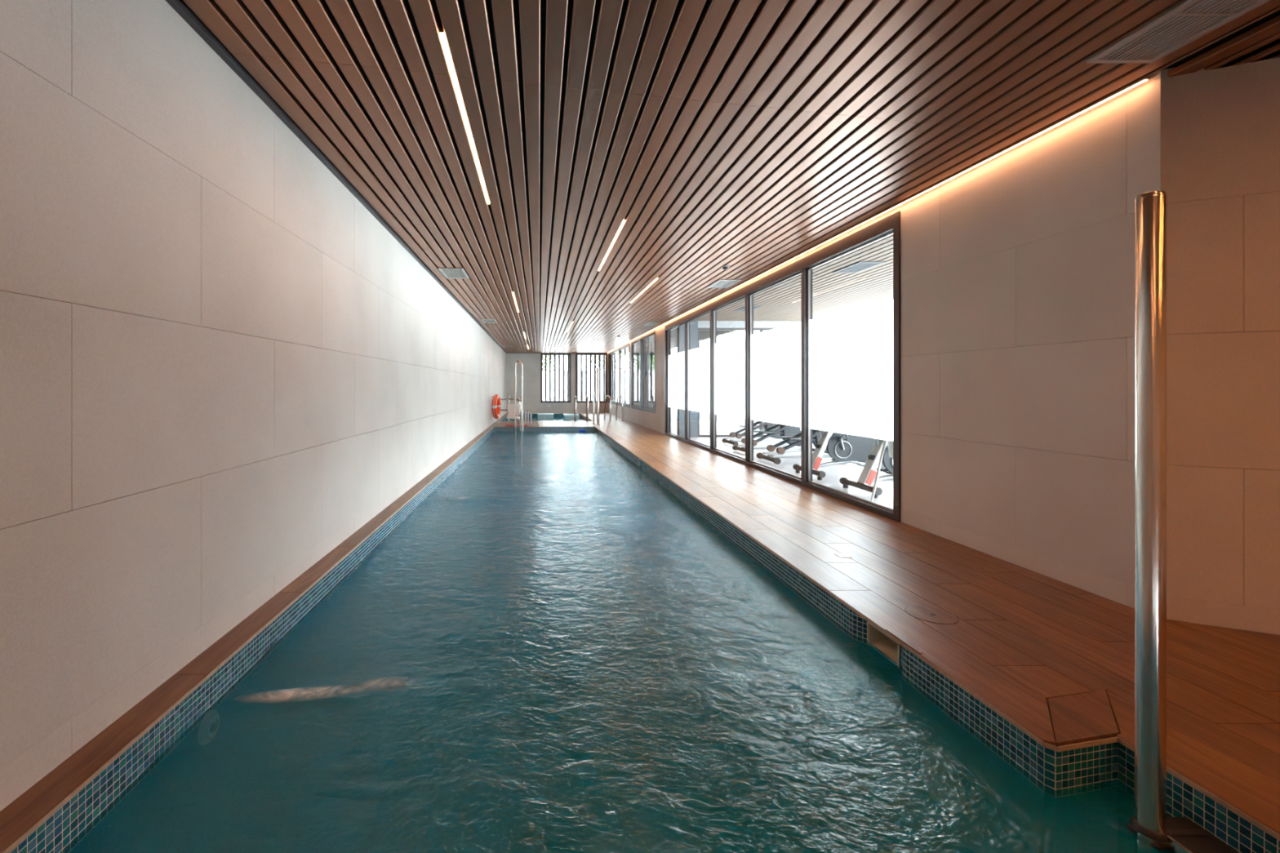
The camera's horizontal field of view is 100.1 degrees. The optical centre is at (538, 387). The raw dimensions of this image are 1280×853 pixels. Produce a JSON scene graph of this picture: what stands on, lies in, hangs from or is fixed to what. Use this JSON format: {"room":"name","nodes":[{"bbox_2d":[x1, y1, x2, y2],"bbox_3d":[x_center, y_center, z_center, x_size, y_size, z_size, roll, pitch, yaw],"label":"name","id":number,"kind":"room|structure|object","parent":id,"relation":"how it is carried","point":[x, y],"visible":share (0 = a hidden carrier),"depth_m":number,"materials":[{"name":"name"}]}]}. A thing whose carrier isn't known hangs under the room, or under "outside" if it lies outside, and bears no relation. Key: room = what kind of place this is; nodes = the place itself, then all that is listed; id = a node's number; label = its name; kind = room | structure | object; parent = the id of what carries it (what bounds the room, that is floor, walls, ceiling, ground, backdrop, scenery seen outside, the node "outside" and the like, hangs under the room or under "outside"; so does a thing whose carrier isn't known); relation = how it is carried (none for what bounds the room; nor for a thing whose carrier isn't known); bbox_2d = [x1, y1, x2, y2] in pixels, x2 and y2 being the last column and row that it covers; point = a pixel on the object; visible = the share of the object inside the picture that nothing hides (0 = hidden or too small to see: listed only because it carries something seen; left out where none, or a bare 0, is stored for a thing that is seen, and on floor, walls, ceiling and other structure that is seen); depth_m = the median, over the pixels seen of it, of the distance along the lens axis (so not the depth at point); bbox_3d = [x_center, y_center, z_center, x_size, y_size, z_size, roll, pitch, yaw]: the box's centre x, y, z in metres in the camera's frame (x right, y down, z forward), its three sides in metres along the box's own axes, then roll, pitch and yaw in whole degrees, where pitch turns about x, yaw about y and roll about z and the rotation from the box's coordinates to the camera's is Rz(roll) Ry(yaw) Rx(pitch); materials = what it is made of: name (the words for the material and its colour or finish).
{"room":"indoor swimming pool","nodes":[
{"label":"indoor swimming pool","id":0,"kind":"room"},
{"bbox_2d":[0,0,506,811],"bbox_3d":[-1.577,-0.220,10.525,0.160,2.800,27.450,0,0,0],"label":"wall","id":1,"kind":"structure","parent":0,"point":[219,366],"depth_m":2.11,"materials":[{"name":"grey tile"}]},
{"bbox_2d":[165,0,506,353],"bbox_3d":[-1.480,-1.589,10.525,0.034,0.077,27.450,0,0,0],"label":"trim","id":2,"kind":"structure","parent":1,"relation":"attached to","point":[180,6],"depth_m":2.99,"materials":[{"name":"brown metal"}]},
{"bbox_2d":[491,393,501,419],"bbox_3d":[-1.375,0.600,16.556,0.239,0.824,0.824,0,0,7],"label":"life ring","id":3,"kind":"object","parent":1,"relation":"attached to","point":[496,405],"visible":1,"depth_m":16.32,"materials":[{"name":"orange plastic"}]},
{"bbox_2d":[506,352,608,413],"bbox_3d":[0.836,-0.220,24.350,4.666,2.800,0.200,0,0,0],"label":"wall","id":4,"kind":"structure","parent":0,"point":[531,362],"depth_m":24.25,"materials":[{"name":"grey paint"}]},
{"bbox_2d":[540,353,570,402],"bbox_3d":[0.771,-0.427,24.293,1.378,2.255,0.114,0,0,0],"label":"window","id":5,"kind":"structure","parent":4,"relation":"in","point":[541,354],"depth_m":24.24,"materials":[{"name":"brown metal"}]},
{"bbox_2d":[506,351,606,353],"bbox_3d":[0.814,-1.595,24.240,4.554,0.067,0.020,0,0,0],"label":"trim","id":6,"kind":"structure","parent":4,"relation":"attached to","point":[522,352],"depth_m":24.23,"materials":[{"name":"brown wood"}]},
{"bbox_2d":[575,353,607,402],"bbox_3d":[2.402,-0.427,24.293,1.455,2.255,0.114,0,0,0],"label":"window","id":7,"kind":"structure","parent":4,"relation":"in","point":[576,354],"depth_m":24.24,"materials":[{"name":"brown metal"}]},
{"bbox_2d":[0,413,1279,852],"bbox_3d":[3.401,1.330,10.625,9.997,0.300,27.650,0,0,0],"label":"floor","id":8,"kind":"structure","parent":0,"point":[1054,659],"depth_m":2.48,"materials":[{"name":"brown wood"}]},
{"bbox_2d":[496,398,519,424],"bbox_3d":[-0.985,0.768,17.000,0.790,0.823,0.100,0,0,0],"label":"guard rail","id":9,"kind":"object","parent":8,"relation":"on","point":[500,398],"visible":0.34,"depth_m":16.98,"materials":[{"name":"silver metal"}]},
{"bbox_2d":[507,395,520,421],"bbox_3d":[-0.840,0.931,18.547,0.509,1.299,0.625,0,0,0],"label":"handrail","id":10,"kind":"object","parent":8,"relation":"on","point":[508,401],"visible":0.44,"depth_m":18.27,"materials":[{"name":"silver metal"}]},
{"bbox_2d":[501,413,586,422],"bbox_3d":[0.665,1.665,21.175,4.070,1.030,5.550,0,0,0],"label":"pool","id":11,"kind":"object","parent":8,"relation":"in","point":[544,417],"visible":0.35,"depth_m":22.49,"materials":[{"name":"tile"}]},
{"bbox_2d":[573,395,588,421],"bbox_3d":[1.480,0.931,18.547,0.509,1.299,0.625,0,0,0],"label":"handrail","id":12,"kind":"object","parent":8,"relation":"on","point":[587,397],"visible":0.88,"depth_m":18.28,"materials":[{"name":"silver metal"}]},
{"bbox_2d":[591,367,599,424],"bbox_3d":[1.825,0.275,16.975,0.180,1.810,0.638,0,0,-11],"label":"pole","id":13,"kind":"object","parent":8,"relation":"on","point":[597,368],"visible":1,"depth_m":16.72,"materials":[{"name":"silver metal"}]},
{"bbox_2d":[604,395,622,421],"bbox_3d":[2.619,0.931,18.547,0.630,1.299,0.625,0,0,0],"label":"handrail","id":14,"kind":"object","parent":8,"relation":"on","point":[607,395],"visible":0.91,"depth_m":18.45,"materials":[{"name":"silver metal"}]},
{"bbox_2d":[10,426,1279,852],"bbox_3d":[0.297,1.864,7.501,3.340,1.332,16.803,0,0,0],"label":"swimming pool","id":15,"kind":"object","parent":8,"relation":"in","point":[568,650],"visible":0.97,"depth_m":3.29,"materials":[{"name":"liquid"}]},
{"bbox_2d":[197,710,219,745],"bbox_3d":[-1.354,1.402,2.178,0.026,0.124,0.124,0,0,0],"label":"lamp","id":16,"kind":"object","parent":15,"relation":"attached to","point":[209,726],"visible":1,"depth_m":2.16,"materials":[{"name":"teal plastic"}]},
{"bbox_2d":[505,360,538,468],"bbox_3d":[-0.510,0.793,15.976,1.020,3.174,1.101,0,0,0],"label":"lift","id":17,"kind":"object","parent":15,"relation":"on","point":[513,411],"visible":1,"depth_m":15.46,"materials":[{"name":"silver metal"}]},
{"bbox_2d":[866,621,900,669],"bbox_3d":[1.812,1.276,2.655,0.177,0.161,0.249,0,0,0],"label":"skimmer","id":18,"kind":"object","parent":15,"relation":"in","point":[879,641],"visible":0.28,"depth_m":2.72,"materials":[{"name":"beige plastic"}]},
{"bbox_2d":[920,748,965,813],"bbox_3d":[1.670,1.660,2.200,0.034,0.260,0.260,0,0,0],"label":"lamp","id":19,"kind":"object","parent":15,"relation":"attached to","point":[935,766],"visible":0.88,"depth_m":2.17,"materials":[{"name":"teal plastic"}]},
{"bbox_2d":[1127,190,1239,852],"bbox_3d":[1.860,0.754,1.275,0.196,2.652,0.650,0,0,0],"label":"pole","id":20,"kind":"object","parent":15,"relation":"in","point":[1154,832],"visible":1,"depth_m":1.54,"materials":[{"name":"silver metal"}]},
{"bbox_2d":[676,320,697,437],"bbox_3d":[3.539,-0.211,12.600,0.440,2.783,0.200,0,0,0],"label":"column","id":21,"kind":"structure","parent":8,"relation":"on","point":[694,324],"depth_m":12.50,"materials":[{"name":"white paint"}]},
{"bbox_2d":[697,328,775,436],"bbox_3d":[5.965,-0.114,12.600,4.391,2.588,0.060,0,0,0],"label":"window","id":22,"kind":"structure","parent":8,"relation":"on","point":[761,330],"depth_m":12.57,"materials":[{"name":"brown metal"}]},
{"bbox_2d":[721,421,783,445],"bbox_3d":[4.525,0.371,10.800,1.350,1.596,0.670,0,0,0],"label":"elliptical trainer","id":23,"kind":"object","parent":8,"relation":"on","point":[733,441],"visible":0.4,"depth_m":10.73,"materials":[{"name":"grey metal"}]},
{"bbox_2d":[732,423,814,452],"bbox_3d":[4.284,0.371,9.531,1.350,1.596,0.670,0,0,-3],"label":"elliptical trainer","id":24,"kind":"object","parent":8,"relation":"on","point":[784,430],"visible":0.41,"depth_m":9.47,"materials":[{"name":"grey metal"}]},
{"bbox_2d":[755,429,834,464],"bbox_3d":[4.245,0.371,8.350,1.350,1.596,0.670,0,0,0],"label":"exercise bike","id":25,"kind":"object","parent":8,"relation":"on","point":[816,434],"visible":0.38,"depth_m":8.32,"materials":[{"name":"grey plastic"}]},
{"bbox_2d":[792,430,887,479],"bbox_3d":[4.105,0.637,7.036,1.134,1.086,0.656,0,0,-2],"label":"exercise bike","id":26,"kind":"object","parent":8,"relation":"on","point":[843,448],"visible":0.61,"depth_m":6.96,"materials":[{"name":"grey metal"}]},
{"bbox_2d":[834,553,851,557],"bbox_3d":[2.130,1.178,3.700,0.080,0.002,0.080,0,0,0],"label":"marker","id":27,"kind":"object","parent":8,"relation":"on","point":[841,555],"visible":1,"depth_m":3.70,"materials":[{"name":"white plastic"}]},
{"bbox_2d":[839,438,893,497],"bbox_3d":[4.125,0.637,5.930,1.134,1.086,0.656,0,0,0],"label":"exercise bike","id":28,"kind":"object","parent":8,"relation":"on","point":[867,477],"visible":0.15,"depth_m":5.88,"materials":[{"name":"white metal"}]},
{"bbox_2d":[870,440,893,501],"bbox_3d":[3.615,0.630,5.240,0.392,1.105,0.444,0,0,0],"label":"stand","id":29,"kind":"object","parent":8,"relation":"on","point":[890,443],"visible":0.12,"depth_m":5.38,"materials":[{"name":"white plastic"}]},
{"bbox_2d":[885,629,922,653],"bbox_3d":[1.708,1.178,2.453,0.044,0.004,0.235,0,0,0],"label":"chip","id":30,"kind":"object","parent":8,"relation":"on","point":[906,641],"visible":1,"depth_m":2.44,"materials":[{"name":"brown wood"}]},
{"bbox_2d":[904,605,959,624],"bbox_3d":[2.035,1.179,2.742,0.226,0.002,0.226,0,0,0],"label":"lid","id":31,"kind":"object","parent":8,"relation":"on","point":[931,615],"visible":1,"depth_m":2.73,"materials":[{"name":"brown plastic"}]},
{"bbox_2d":[671,413,759,434],"bbox_3d":[11.000,1.260,18.500,38.000,0.080,53.000,0,0,0],"label":"ground","id":32,"kind":"structure","parent":0,"point":[704,424],"depth_m":16.14,"materials":[{"name":"white"}]},
{"bbox_2d":[542,355,560,370],"bbox_3d":[-0.086,-1.464,31.027,2.888,5.377,2.857,0,0,0],"label":"tree","id":33,"kind":"object","parent":32,"relation":"on","point":[552,356],"visible":0.07,"depth_m":30.78,"materials":[{"name":"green plant"}]},
{"bbox_2d":[545,354,613,400],"bbox_3d":[1.677,-0.270,24.670,3.673,2.980,0.120,0,0,0],"label":"screen","id":34,"kind":"object","parent":32,"relation":"on","point":[554,356],"visible":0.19,"depth_m":24.62,"materials":[{"name":"black"}]},
{"bbox_2d":[542,370,629,404],"bbox_3d":[0.195,0.150,29.075,12.390,2.140,0.150,0,0,0],"label":"wall","id":35,"kind":"structure","parent":32,"relation":"on","point":[622,372],"depth_m":29.00,"materials":[{"name":"paint"}]},
{"bbox_2d":[587,351,629,370],"bbox_3d":[4.321,-1.570,31.499,3.060,5.587,3.028,0,0,0],"label":"tree","id":36,"kind":"object","parent":32,"relation":"on","point":[617,353],"visible":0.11,"depth_m":31.10,"materials":[{"name":"green plant"}]},
{"bbox_2d":[635,341,654,408],"bbox_3d":[4.169,-0.270,21.150,0.120,2.980,5.220,0,0,0],"label":"screen","id":37,"kind":"object","parent":32,"relation":"on","point":[652,344],"visible":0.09,"depth_m":20.60,"materials":[{"name":"black"}]},
{"bbox_2d":[671,330,765,430],"bbox_3d":[6.475,-0.270,20.925,0.150,2.980,16.150,0,0,0],"label":"wall","id":38,"kind":"structure","parent":32,"relation":"on","point":[729,420],"depth_m":18.07,"materials":[{"name":"paint"}]},
{"bbox_2d":[699,330,744,342],"bbox_3d":[9.600,-1.599,26.495,4.085,5.644,4.123,0,0,0],"label":"tree","id":39,"kind":"object","parent":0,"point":[734,331],"visible":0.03,"depth_m":25.82,"materials":[{"name":"green plant"}]},
{"bbox_2d":[182,0,1279,353],"bbox_3d":[3.401,-1.611,10.525,9.797,0.075,27.450,0,0,0],"label":"ceiling","id":40,"kind":"structure","parent":0,"point":[748,136],"depth_m":3.08,"materials":[{"name":"brown wood"}]},
{"bbox_2d":[438,267,469,278],"bbox_3d":[-1.165,-1.567,7.270,0.330,0.011,0.620,0,0,0],"label":"ceiling vent","id":41,"kind":"object","parent":40,"relation":"in","point":[451,273],"visible":1,"depth_m":7.23,"materials":[{"name":"grey metal"}]},
{"bbox_2d":[439,26,489,204],"bbox_3d":[-0.433,-1.589,3.445,0.022,0.029,2.190,0,0,0],"label":"recessed light","id":42,"kind":"object","parent":40,"relation":"in","point":[442,36],"visible":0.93,"depth_m":2.91,"materials":[{"name":"white plastic"}]},
{"bbox_2d":[480,319,497,323],"bbox_3d":[-1.180,-1.567,12.525,0.320,0.011,0.650,0,0,0],"label":"ceiling vent","id":43,"kind":"object","parent":40,"relation":"in","point":[485,321],"visible":1,"depth_m":12.50,"materials":[{"name":"grey metal"}]},
{"bbox_2d":[512,290,519,312],"bbox_3d":[-0.433,-1.589,9.945,0.022,0.029,2.330,0,0,0],"label":"recessed light","id":44,"kind":"object","parent":40,"relation":"in","point":[513,291],"visible":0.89,"depth_m":9.65,"materials":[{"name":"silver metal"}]},
{"bbox_2d":[598,217,626,271],"bbox_3d":[0.808,-1.589,6.060,0.022,0.029,2.160,0,0,0],"label":"recessed light","id":45,"kind":"object","parent":40,"relation":"in","point":[624,219],"visible":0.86,"depth_m":5.72,"materials":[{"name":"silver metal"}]},
{"bbox_2d":[630,277,657,302],"bbox_3d":[1.710,-1.589,8.730,0.022,0.029,2.200,0,0,0],"label":"recessed light","id":46,"kind":"object","parent":40,"relation":"in","point":[657,277],"visible":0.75,"depth_m":8.48,"materials":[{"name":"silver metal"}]},
{"bbox_2d":[643,322,660,325],"bbox_3d":[2.790,-1.567,13.100,0.320,0.011,0.600,0,0,0],"label":"ceiling vent","id":47,"kind":"object","parent":40,"relation":"in","point":[647,323],"visible":1,"depth_m":13.06,"materials":[{"name":"grey metal"}]},
{"bbox_2d":[706,279,741,288],"bbox_3d":[2.790,-1.567,8.000,0.320,0.011,0.600,0,0,0],"label":"ceiling vent","id":48,"kind":"object","parent":40,"relation":"in","point":[721,283],"visible":1,"depth_m":7.97,"materials":[{"name":"grey metal"}]},
{"bbox_2d":[720,265,729,270],"bbox_3d":[2.420,-1.550,6.850,0.110,0.044,0.110,0,0,0],"label":"ceiling sensor","id":49,"kind":"object","parent":40,"relation":"attached to","point":[724,267],"visible":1,"depth_m":6.82,"materials":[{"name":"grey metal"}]},
{"bbox_2d":[734,306,762,311],"bbox_3d":[4.160,-1.567,10.500,0.320,0.011,0.600,0,0,0],"label":"ceiling vent","id":50,"kind":"object","parent":40,"relation":"in","point":[743,308],"visible":0.51,"depth_m":10.49,"materials":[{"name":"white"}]},
{"bbox_2d":[697,320,800,328],"bbox_3d":[5.984,-1.508,12.610,4.431,0.190,0.180,0,0,0],"label":"beam","id":51,"kind":"structure","parent":40,"relation":"attached to","point":[701,324],"depth_m":12.52,"materials":[{"name":"white paint"}]},
{"bbox_2d":[832,261,884,272],"bbox_3d":[4.160,-1.567,6.900,0.320,0.011,0.600,0,0,0],"label":"ceiling vent","id":52,"kind":"object","parent":40,"relation":"in","point":[857,267],"visible":1,"depth_m":6.85,"materials":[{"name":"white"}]},
{"bbox_2d":[1085,0,1270,62],"bbox_3d":[2.791,-1.567,2.062,0.318,0.011,0.965,0,0,0],"label":"ceiling vent","id":53,"kind":"object","parent":40,"relation":"in","point":[1191,20],"visible":1,"depth_m":2.31,"materials":[{"name":"grey metal"}]},
{"bbox_2d":[608,70,1160,608],"bbox_3d":[3.239,-0.220,13.472,0.140,2.800,21.556,0,0,0],"label":"wall","id":54,"kind":"structure","parent":0,"point":[1017,269],"depth_m":3.36,"materials":[{"name":"grey tile"}]},
{"bbox_2d":[608,342,629,407],"bbox_3d":[3.208,-0.422,21.225,0.102,2.265,5.550,0,0,0],"label":"window","id":55,"kind":"structure","parent":54,"relation":"in","point":[624,404],"depth_m":20.98,"materials":[{"name":"brown metal"}]},
{"bbox_2d":[631,330,655,413],"bbox_3d":[3.192,-0.422,16.250,0.135,2.265,3.700,0,0,0],"label":"window","id":56,"kind":"structure","parent":54,"relation":"in","point":[648,335],"depth_m":16.57,"materials":[{"name":"brown metal"}]},
{"bbox_2d":[664,211,901,522],"bbox_3d":[3.210,-0.182,8.930,0.118,2.725,8.600,0,0,0],"label":"window","id":57,"kind":"structure","parent":54,"relation":"in","point":[839,372],"depth_m":6.30,"materials":[{"name":"clear glass"}]},
{"bbox_2d":[608,77,1149,352],"bbox_3d":[3.124,-1.594,13.437,0.042,0.018,21.426,0,0,0],"label":"light","id":58,"kind":"object","parent":54,"relation":"attached to","point":[1146,79],"visible":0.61,"depth_m":3.80,"materials":[{"name":"white plastic"}]},
{"bbox_2d":[617,75,1149,347],"bbox_3d":[3.089,-1.610,13.462,0.004,0.076,21.576,0,0,0],"label":"trim","id":59,"kind":"structure","parent":54,"relation":"attached to","point":[1148,76],"depth_m":3.75,"materials":[{"name":"brown wood"}]},
{"bbox_2d":[617,64,1180,351],"bbox_3d":[2.003,-1.710,10.550,7.400,0.125,27.900,0,0,0],"label":"roof slab","id":60,"kind":"structure","parent":0,"point":[704,335],"depth_m":17.18,"materials":[{"name":"black"}]},
{"bbox_2d":[1160,57,1279,635],"bbox_3d":[4.359,-0.220,2.166,2.600,2.800,0.100,0,0,26],"label":"wall","id":61,"kind":"structure","parent":0,"point":[1220,127],"depth_m":2.60,"materials":[{"name":"grey tile"}]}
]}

